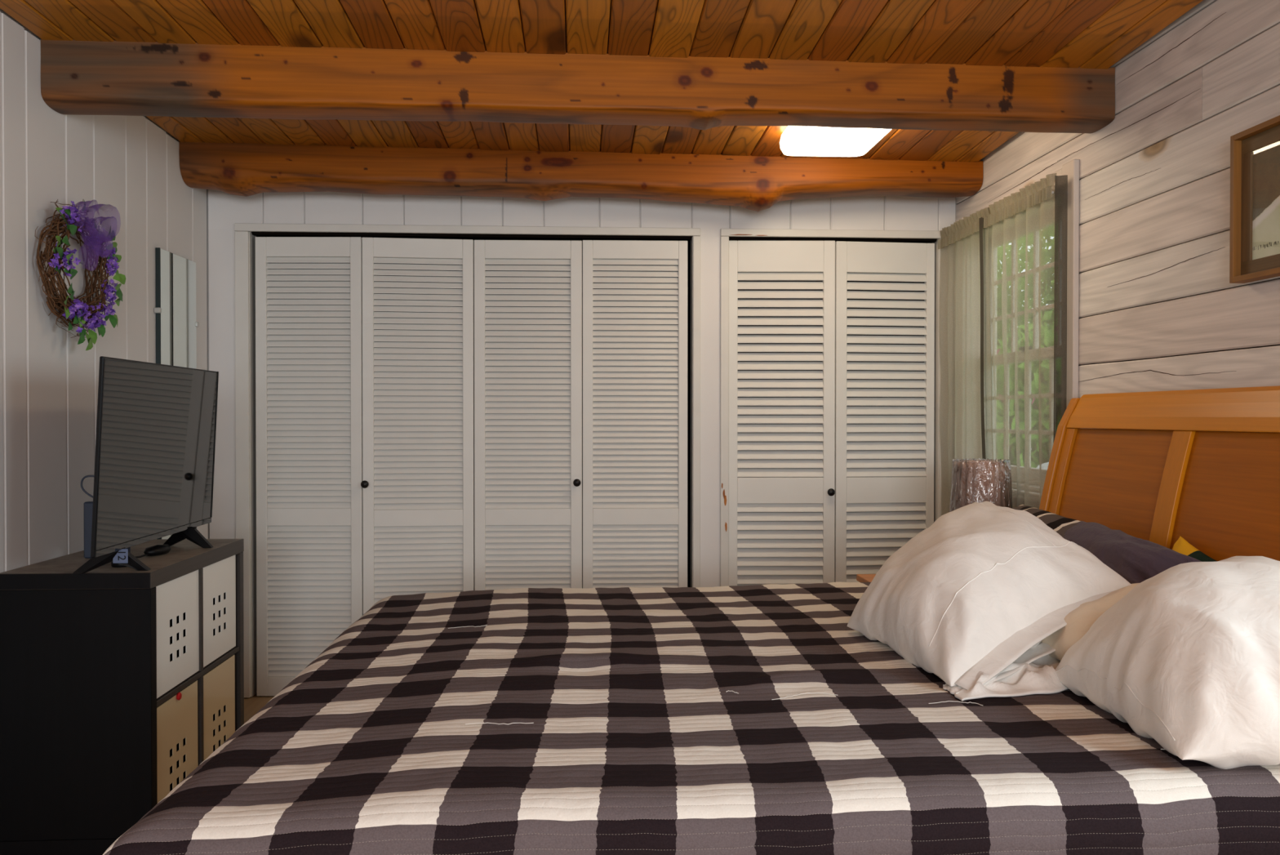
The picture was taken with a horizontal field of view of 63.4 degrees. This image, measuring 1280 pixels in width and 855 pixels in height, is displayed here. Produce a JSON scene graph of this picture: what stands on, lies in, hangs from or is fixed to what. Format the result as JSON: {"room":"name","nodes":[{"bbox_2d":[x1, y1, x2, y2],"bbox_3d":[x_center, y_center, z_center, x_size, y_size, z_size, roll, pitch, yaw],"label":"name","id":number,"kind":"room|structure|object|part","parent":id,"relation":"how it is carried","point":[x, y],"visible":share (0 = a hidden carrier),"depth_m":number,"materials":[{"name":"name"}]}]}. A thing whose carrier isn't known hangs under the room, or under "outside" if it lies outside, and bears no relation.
{"room":"bedroom","nodes":[
{"label":"bedroom","id":0,"kind":"room"},
{"bbox_2d":[0,8,208,572],"bbox_3d":[-1.693,-0.049,0.851,0.120,2.520,8.500,0,1,-3],"label":"wall","id":1,"kind":"structure","parent":0,"point":[49,381],"depth_m":3.17,"materials":[{"name":"white wood"}]},
{"bbox_2d":[35,199,125,350],"bbox_3d":[-1.707,-0.468,3.202,0.126,0.464,0.479,0,1,-3],"label":"wreath","id":2,"kind":"object","parent":1,"relation":"attached to","point":[81,313],"visible":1,"depth_m":3.16,"materials":[{"name":"purple plant"}]},
{"bbox_2d":[153,247,199,538],"bbox_3d":[-1.810,-0.057,4.057,0.023,1.233,0.401,0,1,-3],"label":"wall mirror","id":3,"kind":"object","parent":1,"relation":"attached to","point":[175,310],"visible":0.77,"depth_m":4.01,"materials":[{"name":"grey mirror"}]},
{"bbox_2d":[244,692,275,723],"bbox_3d":[-0.008,1.232,0.964,3.457,0.076,8.500,0,1,-3],"label":"floor","id":4,"kind":"structure","parent":0,"point":[252,704],"depth_m":4.34,"materials":[{"name":"laminate"}]},
{"bbox_2d":[0,538,244,854],"bbox_3d":[-1.566,0.780,3.221,0.410,0.775,0.790,0,1,-3],"label":"cube shelf","id":5,"kind":"object","parent":4,"relation":"on","point":[117,683],"visible":0.88,"depth_m":2.83,"materials":[{"name":"black wood"}]},
{"bbox_3d":[-1.567,1.146,3.225,0.408,0.044,0.790,0,1,-3],"label":"panel","id":6,"kind":"part","parent":5,"relation":"part of","materials":[{"name":"black wood"}]},
{"bbox_3d":[-1.545,0.784,2.848,0.408,0.684,0.038,0,1,-3],"label":"panel","id":7,"kind":"part","parent":5,"relation":"part of","materials":[{"name":"black wood"}]},
{"bbox_2d":[83,501,130,558],"bbox_3d":[-1.611,0.308,3.130,0.126,0.170,0.032,0,1,-3],"label":"media box","id":8,"kind":"object","parent":5,"relation":"on","point":[88,505],"visible":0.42,"depth_m":3.11,"materials":[{"name":"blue plastic"}]},
{"bbox_2d":[80,475,93,497],"bbox_3d":[-1.605,0.182,3.122,0.146,0.080,0.014,0,1,-22],"label":"cable","id":9,"kind":"object","parent":8,"relation":"on","point":[86,476],"visible":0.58,"depth_m":3.10,"materials":[{"name":"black plastic"}]},
{"bbox_2d":[111,561,126,567],"bbox_3d":[-1.477,0.387,2.952,0.056,0.017,0.056,0,1,-3],"label":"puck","id":10,"kind":"object","parent":5,"relation":"on","point":[113,565],"visible":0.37,"depth_m":2.93,"materials":[{"name":"black plastic"}]},
{"bbox_3d":[-1.567,0.415,3.217,0.408,0.045,0.790,0,1,-3],"label":"panel","id":11,"kind":"part","parent":5,"relation":"part of","materials":[{"name":"black wood"}]},
{"bbox_2d":[134,552,149,557],"bbox_3d":[-1.533,0.386,3.094,0.145,0.013,0.052,0,1,-35],"label":"cable","id":12,"kind":"object","parent":5,"relation":"on","point":[147,553],"visible":0.34,"depth_m":3.12,"materials":[{"name":"black plastic"}]},
{"bbox_2d":[71,355,218,573],"bbox_3d":[-1.466,0.102,3.122,0.180,0.581,0.900,0,1,-3],"label":"television","id":13,"kind":"object","parent":5,"relation":"on","point":[154,457],"visible":1,"depth_m":3.00,"materials":[{"name":"black plastic"}]},
{"bbox_2d":[117,551,125,559],"bbox_3d":[-1.420,0.352,2.837,0.021,0.023,0.001,0,1,-3],"label":"print","id":14,"kind":"object","parent":13,"relation":"attached to","point":[121,555],"depth_m":2.84,"materials":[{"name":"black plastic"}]},
{"bbox_2d":[143,544,171,555],"bbox_3d":[-1.492,0.377,3.201,0.058,0.030,0.123,0,1,-3],"label":"power adapter","id":15,"kind":"object","parent":5,"relation":"on","point":[157,549],"visible":1,"depth_m":3.17,"materials":[{"name":"black plastic"}]},
{"bbox_3d":[-1.363,0.952,3.048,0.002,0.335,0.328,0,1,-3],"label":"insert door","id":16,"kind":"part","parent":5,"relation":"part of","materials":[{"name":"beige plastic"}]},
{"bbox_3d":[-1.363,0.600,3.049,0.002,0.316,0.343,0,1,-3],"label":"insert door","id":17,"kind":"part","parent":5,"relation":"part of","materials":[{"name":"white plastic"}]},
{"bbox_3d":[-1.384,0.949,3.403,0.002,0.335,0.312,0,1,-3],"label":"insert door","id":18,"kind":"part","parent":5,"relation":"part of","materials":[{"name":"beige plastic"}]},
{"bbox_3d":[-1.385,0.596,3.404,0.002,0.316,0.327,0,1,-3],"label":"insert door","id":19,"kind":"part","parent":5,"relation":"part of","materials":[{"name":"white plastic"}]},
{"bbox_3d":[-1.589,0.777,3.594,0.408,0.684,0.038,0,1,-3],"label":"panel","id":20,"kind":"part","parent":5,"relation":"part of","materials":[{"name":"black wood"}]},
{"bbox_2d":[856,573,875,582],"bbox_3d":[1.094,0.862,3.774,0.510,0.600,0.412,0,1,-3],"label":"nightstand","id":21,"kind":"object","parent":4,"relation":"on","point":[860,577],"visible":0.02,"depth_m":3.90,"materials":[{"name":"orange wood"}]},
{"bbox_2d":[949,457,1012,511],"bbox_3d":[1.247,0.338,3.784,0.220,0.447,0.220,0,1,-3],"label":"table lamp","id":22,"kind":"object","parent":21,"relation":"on","point":[973,481],"visible":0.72,"depth_m":3.70,"materials":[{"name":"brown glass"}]},
{"bbox_2d":[1039,385,1279,560],"bbox_3d":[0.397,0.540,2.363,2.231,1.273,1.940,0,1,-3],"label":"headboard","id":23,"kind":"object","parent":4,"relation":"on","point":[1208,487],"visible":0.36,"depth_m":2.69,"materials":[{"name":"brown wood"}]},
{"bbox_3d":[1.349,0.535,3.369,0.211,1.262,0.044,0,1,-3],"label":"post","id":24,"kind":"part","parent":23,"relation":"part of","materials":[{"name":"brown wood"}]},
{"bbox_3d":[1.354,0.378,3.019,0.126,0.744,0.545,0,1,-3],"label":"panel","id":25,"kind":"part","parent":23,"relation":"part of","materials":[{"name":"brown wood"}]},
{"bbox_3d":[1.468,-0.043,2.421,0.078,0.108,1.850,0,1,-3],"label":"rail","id":26,"kind":"part","parent":23,"relation":"part of","materials":[{"name":"brown wood"}]},
{"bbox_3d":[1.390,0.384,2.410,0.126,0.744,0.506,0,1,-3],"label":"panel","id":27,"kind":"part","parent":23,"relation":"part of","materials":[{"name":"brown wood"}]},
{"bbox_2d":[206,189,956,696],"bbox_3d":[-0.221,-0.086,4.551,3.457,2.520,0.070,0,1,-3],"label":"wall","id":28,"kind":"structure","parent":0,"point":[224,210],"depth_m":4.50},
{"bbox_2d":[254,236,363,695],"bbox_3d":[-1.423,0.169,4.460,0.454,1.972,0.028,0,1,0],"label":"door","id":29,"kind":"structure","parent":28,"relation":"in","point":[308,412],"depth_m":4.45,"materials":[{"name":"white wood"}]},
{"bbox_3d":[-1.423,1.114,4.469,0.360,0.082,0.026,0,1,0],"label":"rail","id":30,"kind":"part","parent":29,"relation":"part of","materials":[{"name":"white wood"}]},
{"bbox_3d":[-1.423,-0.774,4.450,0.360,0.084,0.026,0,1,0],"label":"rail","id":31,"kind":"part","parent":29,"relation":"part of","materials":[{"name":"white wood"}]},
{"bbox_3d":[-1.423,0.385,4.462,0.360,0.075,0.026,0,1,0],"label":"rail","id":32,"kind":"part","parent":29,"relation":"part of","materials":[{"name":"white wood"}]},
{"bbox_2d":[360,237,474,613],"bbox_3d":[-0.960,0.170,4.474,0.476,1.971,0.062,0,1,-7],"label":"door","id":33,"kind":"structure","parent":28,"relation":"in","point":[418,493],"depth_m":4.49,"materials":[{"name":"white wood"}]},
{"bbox_3d":[-1.178,0.243,4.433,0.033,0.032,0.034,0,1,-7],"label":"knob","id":34,"kind":"part","parent":33,"relation":"part of","materials":[{"name":"black metal"}]},
{"bbox_3d":[-0.960,-0.774,4.482,0.378,0.083,0.026,0,1,-7],"label":"rail","id":35,"kind":"part","parent":33,"relation":"part of","materials":[{"name":"white wood"}]},
{"bbox_3d":[-0.960,0.391,4.493,0.378,0.072,0.026,0,1,-7],"label":"rail","id":36,"kind":"part","parent":33,"relation":"part of","materials":[{"name":"white wood"}]},
{"bbox_2d":[234,222,700,697],"bbox_3d":[-0.734,0.142,4.525,1.994,2.025,0.106,0,1,-3],"label":"trim","id":37,"kind":"structure","parent":28,"relation":"attached to","point":[244,240],"depth_m":4.46,"materials":[{"name":"white wood"}]},
{"bbox_3d":[-1.698,0.160,4.425,0.057,1.991,0.016,0,1,-3],"label":"jamb casing","id":38,"kind":"part","parent":37,"relation":"part of","materials":[{"name":"white wood"}]},
{"bbox_3d":[-0.731,-0.853,4.471,1.994,0.033,0.018,0,1,-3],"label":"head casing","id":39,"kind":"part","parent":37,"relation":"part of","materials":[{"name":"white wood"}]},
{"bbox_3d":[0.248,0.159,4.540,0.032,1.991,0.016,0,1,-3],"label":"jamb casing","id":40,"kind":"part","parent":37,"relation":"part of","materials":[{"name":"white wood"}]},
{"bbox_2d":[474,240,582,590],"bbox_3d":[-0.488,0.170,4.513,0.468,1.970,0.062,0,1,-2],"label":"door","id":41,"kind":"structure","parent":28,"relation":"in","point":[528,467],"depth_m":4.52,"materials":[{"name":"white wood"}]},
{"bbox_3d":[-0.489,-0.775,4.521,0.372,0.080,0.026,0,1,-2],"label":"rail","id":42,"kind":"part","parent":41,"relation":"part of","materials":[{"name":"white wood"}]},
{"bbox_3d":[-0.489,0.391,4.532,0.372,0.072,0.026,0,1,-2],"label":"rail","id":43,"kind":"part","parent":41,"relation":"part of","materials":[{"name":"white wood"}]},
{"bbox_3d":[-0.274,0.240,4.508,0.033,0.032,0.034,0,1,-2],"label":"knob","id":44,"kind":"part","parent":41,"relation":"part of","materials":[{"name":"black metal"}]},
{"bbox_2d":[582,240,687,588],"bbox_3d":[-0.021,0.169,4.548,0.460,1.972,0.028,0,1,-2],"label":"door","id":45,"kind":"structure","parent":28,"relation":"in","point":[635,447],"depth_m":4.54,"materials":[{"name":"white wood"}]},
{"bbox_3d":[-0.019,-0.777,4.538,0.375,0.080,0.026,0,1,-2],"label":"rail","id":46,"kind":"part","parent":45,"relation":"part of","materials":[{"name":"white wood"}]},
{"bbox_3d":[-0.019,0.391,4.550,0.375,0.072,0.026,0,1,-2],"label":"rail","id":47,"kind":"part","parent":45,"relation":"part of","materials":[{"name":"white wood"}]},
{"bbox_2d":[728,240,835,585],"bbox_3d":[0.626,0.165,4.570,0.471,1.978,0.062,0,1,0],"label":"door","id":48,"kind":"structure","parent":28,"relation":"in","point":[776,462],"depth_m":4.58,"materials":[{"name":"white wood"}]},
{"bbox_3d":[0.620,0.279,4.588,0.380,0.115,0.026,0,1,0],"label":"rail","id":49,"kind":"part","parent":48,"relation":"part of","materials":[{"name":"white wood"}]},
{"bbox_3d":[0.620,-0.755,4.578,0.380,0.137,0.026,0,1,0],"label":"rail","id":50,"kind":"part","parent":48,"relation":"part of","materials":[{"name":"white wood"}]},
{"bbox_3d":[0.841,0.284,4.559,0.033,0.032,0.034,0,1,0],"label":"knob","id":51,"kind":"part","parent":48,"relation":"part of","materials":[{"name":"black metal"}]},
{"bbox_2d":[720,228,941,586],"bbox_3d":[0.869,0.141,4.619,1.039,2.025,0.108,0,1,-3],"label":"trim","id":52,"kind":"structure","parent":28,"relation":"attached to","point":[726,235],"depth_m":4.55,"materials":[{"name":"white wood"}]},
{"bbox_3d":[0.371,0.159,4.548,0.036,1.991,0.016,0,1,-3],"label":"jamb casing","id":53,"kind":"part","parent":52,"relation":"part of","materials":[{"name":"white wood"}]},
{"bbox_3d":[0.872,-0.854,4.566,1.039,0.033,0.018,0,1,-3],"label":"head casing","id":54,"kind":"part","parent":52,"relation":"part of","materials":[{"name":"white wood"}]},
{"bbox_3d":[1.360,0.158,4.606,0.060,1.991,0.016,0,1,-3],"label":"jamb casing","id":55,"kind":"part","parent":52,"relation":"part of","materials":[{"name":"white wood"}]},
{"bbox_2d":[834,240,934,582],"bbox_3d":[1.090,0.166,4.617,0.454,1.976,0.028,0,1,-7],"label":"door","id":56,"kind":"structure","parent":28,"relation":"in","point":[863,496],"depth_m":4.61,"materials":[{"name":"white wood"}]},
{"bbox_3d":[1.096,0.278,4.619,0.368,0.115,0.026,0,1,-7],"label":"rail","id":57,"kind":"part","parent":56,"relation":"part of","materials":[{"name":"white wood"}]},
{"bbox_3d":[1.096,-0.755,4.609,0.368,0.135,0.026,0,1,-7],"label":"rail","id":58,"kind":"part","parent":56,"relation":"part of","materials":[{"name":"white wood"}]},
{"bbox_2d":[256,235,932,587],"bbox_3d":[-0.239,-0.039,4.863,3.317,2.420,0.543,0,1,-3],"label":"wall","id":59,"kind":"structure","parent":0,"point":[462,238],"depth_m":5.12,"materials":[{"name":"white wood"}]},
{"bbox_2d":[0,0,1203,162],"bbox_3d":[-0.011,-1.222,0.989,3.457,0.335,8.600,0,1,-3],"label":"ceiling","id":60,"kind":"structure","parent":0,"point":[1051,33],"depth_m":2.99,"materials":[{"name":"brown wood"}]},
{"bbox_2d":[40,39,1115,133],"bbox_3d":[-0.144,-1.043,3.226,3.254,0.204,0.171,0,1,-3],"label":"ceiling beam","id":61,"kind":"structure","parent":60,"relation":"attached to","point":[78,77],"depth_m":3.15,"materials":[{"name":"brown wood"}]},
{"bbox_2d":[178,141,982,211],"bbox_3d":[-0.207,-1.022,4.298,3.254,0.229,0.201,0,1,-3],"label":"ceiling beam","id":62,"kind":"structure","parent":60,"relation":"attached to","point":[753,183],"depth_m":4.21,"materials":[{"name":"brown wood"}]},
{"bbox_2d":[779,125,892,156],"bbox_3d":[0.705,-1.069,3.728,0.332,0.098,0.456,0,1,-3],"label":"ceiling light","id":63,"kind":"object","parent":60,"relation":"attached to","point":[811,141],"visible":0.59,"depth_m":3.71,"materials":[{"name":"white plastic"}]},
{"bbox_2d":[955,0,1279,432],"bbox_3d":[1.682,-0.051,1.051,0.131,2.520,8.500,0,1,-3],"label":"wall","id":64,"kind":"structure","parent":0,"point":[1160,309],"depth_m":2.93,"materials":[{"name":"white wood"}]},
{"bbox_2d":[955,159,1079,408],"bbox_3d":[1.484,-0.283,4.027,0.175,1.245,1.100,0,1,-3],"label":"window","id":65,"kind":"structure","parent":64,"relation":"in","point":[1071,168],"depth_m":3.48,"materials":[{"name":"white paint"}]},
{"bbox_3d":[1.431,-0.856,4.018,0.020,0.079,0.930,0,1,-3],"label":"head casing","id":66,"kind":"part","parent":65,"relation":"part of","materials":[{"name":"white paint"}]},
{"bbox_3d":[1.461,-0.323,3.519,0.020,1.155,0.089,0,1,-3],"label":"casing","id":67,"kind":"part","parent":65,"relation":"part of","materials":[{"name":"white paint"}]},
{"bbox_2d":[1229,115,1279,283],"bbox_3d":[1.520,-0.545,2.341,0.038,0.369,0.535,0,1,-3],"label":"framed picture","id":68,"kind":"object","parent":64,"relation":"attached to","point":[1255,151],"visible":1,"depth_m":2.54,"materials":[{"name":"brown wood"}]},
{"bbox_3d":[1.505,-0.547,2.601,0.038,0.369,0.014,0,1,-3],"label":"frame rail","id":69,"kind":"part","parent":68,"relation":"part of","materials":[{"name":"brown wood"}]},
{"bbox_3d":[1.520,-0.367,2.343,0.038,0.014,0.507,0,1,-3],"label":"frame rail","id":70,"kind":"part","parent":68,"relation":"part of","materials":[{"name":"brown wood"}]},
{"bbox_3d":[1.520,-0.722,2.339,0.038,0.014,0.507,0,1,-3],"label":"frame rail","id":71,"kind":"part","parent":68,"relation":"part of","materials":[{"name":"brown wood"}]},
{"bbox_2d":[1252,141,1279,259],"bbox_3d":[1.529,-0.545,2.342,0.004,0.269,0.435,0,1,-3],"label":"print","id":72,"kind":"object","parent":68,"relation":"on","point":[1265,154],"depth_m":2.51},
{"bbox_3d":[0.298,0.699,2.424,1.920,0.297,1.810,0,1,-3],"label":"mattress","id":73,"kind":"object","parent":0,"visible":0},
{"bbox_2d":[102,581,1279,854],"bbox_3d":[0.235,0.748,2.431,2.127,0.492,1.978,0,1,-3],"label":"quilt","id":74,"kind":"object","parent":73,"relation":"on","point":[637,742],"visible":0.82,"depth_m":1.68,"materials":[{"name":"multicoloured fabric"}]},
{"bbox_2d":[465,722,533,724],"bbox_3d":[-0.249,0.524,1.833,0.120,0.002,0.008,0,1,-1],"label":"thread","id":75,"kind":"object","parent":74,"relation":"on","point":[473,722],"visible":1,"depth_m":1.83,"materials":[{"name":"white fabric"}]},
{"bbox_2d":[771,692,836,699],"bbox_3d":[0.317,0.520,2.009,0.132,0.006,0.024,0,1,-9],"label":"thread","id":76,"kind":"object","parent":74,"relation":"on","point":[806,692],"visible":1,"depth_m":2.02,"materials":[{"name":"white fabric"}]},
{"bbox_2d":[928,700,982,705],"bbox_3d":[0.590,0.515,1.936,0.097,0.005,0.018,0,1,15],"label":"thread","id":77,"kind":"object","parent":74,"relation":"on","point":[947,700],"visible":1,"depth_m":1.94,"materials":[{"name":"white fabric"}]},
{"bbox_2d":[847,500,1131,689],"bbox_3d":[0.798,0.360,2.461,0.540,0.330,0.944,0,1,-3],"label":"pillow","id":78,"kind":"object","parent":74,"relation":"on","point":[980,588],"visible":0.9,"depth_m":2.22,"materials":[{"name":"white fabric"}]},
{"bbox_2d":[942,654,1069,701],"bbox_3d":[0.861,0.463,2.182,0.688,0.105,0.230,0,1,-38],"label":"sheet","id":79,"kind":"object","parent":74,"relation":"on","point":[1039,676],"visible":0.19,"depth_m":2.02,"materials":[{"name":"white fabric"}]},
{"bbox_2d":[1040,582,1139,660],"bbox_3d":[1.069,0.418,2.080,0.459,0.182,0.819,0,1,-3],"label":"pillow","id":80,"kind":"object","parent":74,"relation":"on","point":[1080,620],"visible":0.12,"depth_m":2.12,"materials":[{"name":"beige fabric"}]},
{"bbox_2d":[1063,520,1201,583],"bbox_3d":[1.237,0.367,2.732,0.218,0.221,0.658,0,1,-3],"label":"pillow","id":81,"kind":"object","parent":74,"relation":"on","point":[1137,560],"visible":0.32,"depth_m":2.54,"materials":[{"name":"purple fabric"}]},
{"bbox_2d":[1172,535,1217,561],"bbox_3d":[1.306,0.353,2.492,0.103,0.164,0.184,0,1,-3],"label":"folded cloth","id":82,"kind":"object","parent":81,"relation":"on","point":[1181,545],"visible":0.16,"depth_m":2.51,"materials":[{"name":"yellow fabric"}]},
{"bbox_2d":[1054,555,1279,768],"bbox_3d":[1.053,0.389,1.786,0.469,0.309,0.802,0,1,1],"label":"pillow","id":83,"kind":"object","parent":74,"relation":"on","point":[1188,658],"visible":0.98,"depth_m":1.66,"materials":[{"name":"white fabric"}]},
{"bbox_3d":[0.971,0.419,2.717,0.539,0.175,0.658,0,1,-3],"label":"pillow","id":84,"kind":"object","parent":74,"relation":"on","visible":0},
{"bbox_2d":[1013,504,1083,537],"bbox_3d":[1.144,0.324,3.006,0.164,0.164,0.539,0,1,-3],"label":"pillow","id":85,"kind":"object","parent":84,"relation":"on","point":[1060,524],"visible":0.22,"depth_m":2.91,"materials":[{"name":"fabric"}]},
{"bbox_3d":[1.391,-0.802,4.042,0.063,0.012,1.068,0,1,-3],"label":"curtain rod","id":86,"kind":"object","parent":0,"visible":0},
{"bbox_2d":[937,207,993,515],"bbox_3d":[1.350,-0.131,4.272,0.038,1.476,0.625,0,1,-3],"label":"sheer curtain","id":87,"kind":"object","parent":86,"relation":"hanging from","point":[960,410],"visible":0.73,"depth_m":4.35,"materials":[{"name":"white fabric"}]},
{"bbox_2d":[978,173,1067,508],"bbox_3d":[1.378,-0.125,3.796,0.059,1.475,0.611,0,1,-6],"label":"sheer curtain","id":88,"kind":"object","parent":86,"relation":"hanging from","point":[1025,266],"visible":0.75,"depth_m":3.68,"materials":[{"name":"white fabric"}]}
]}

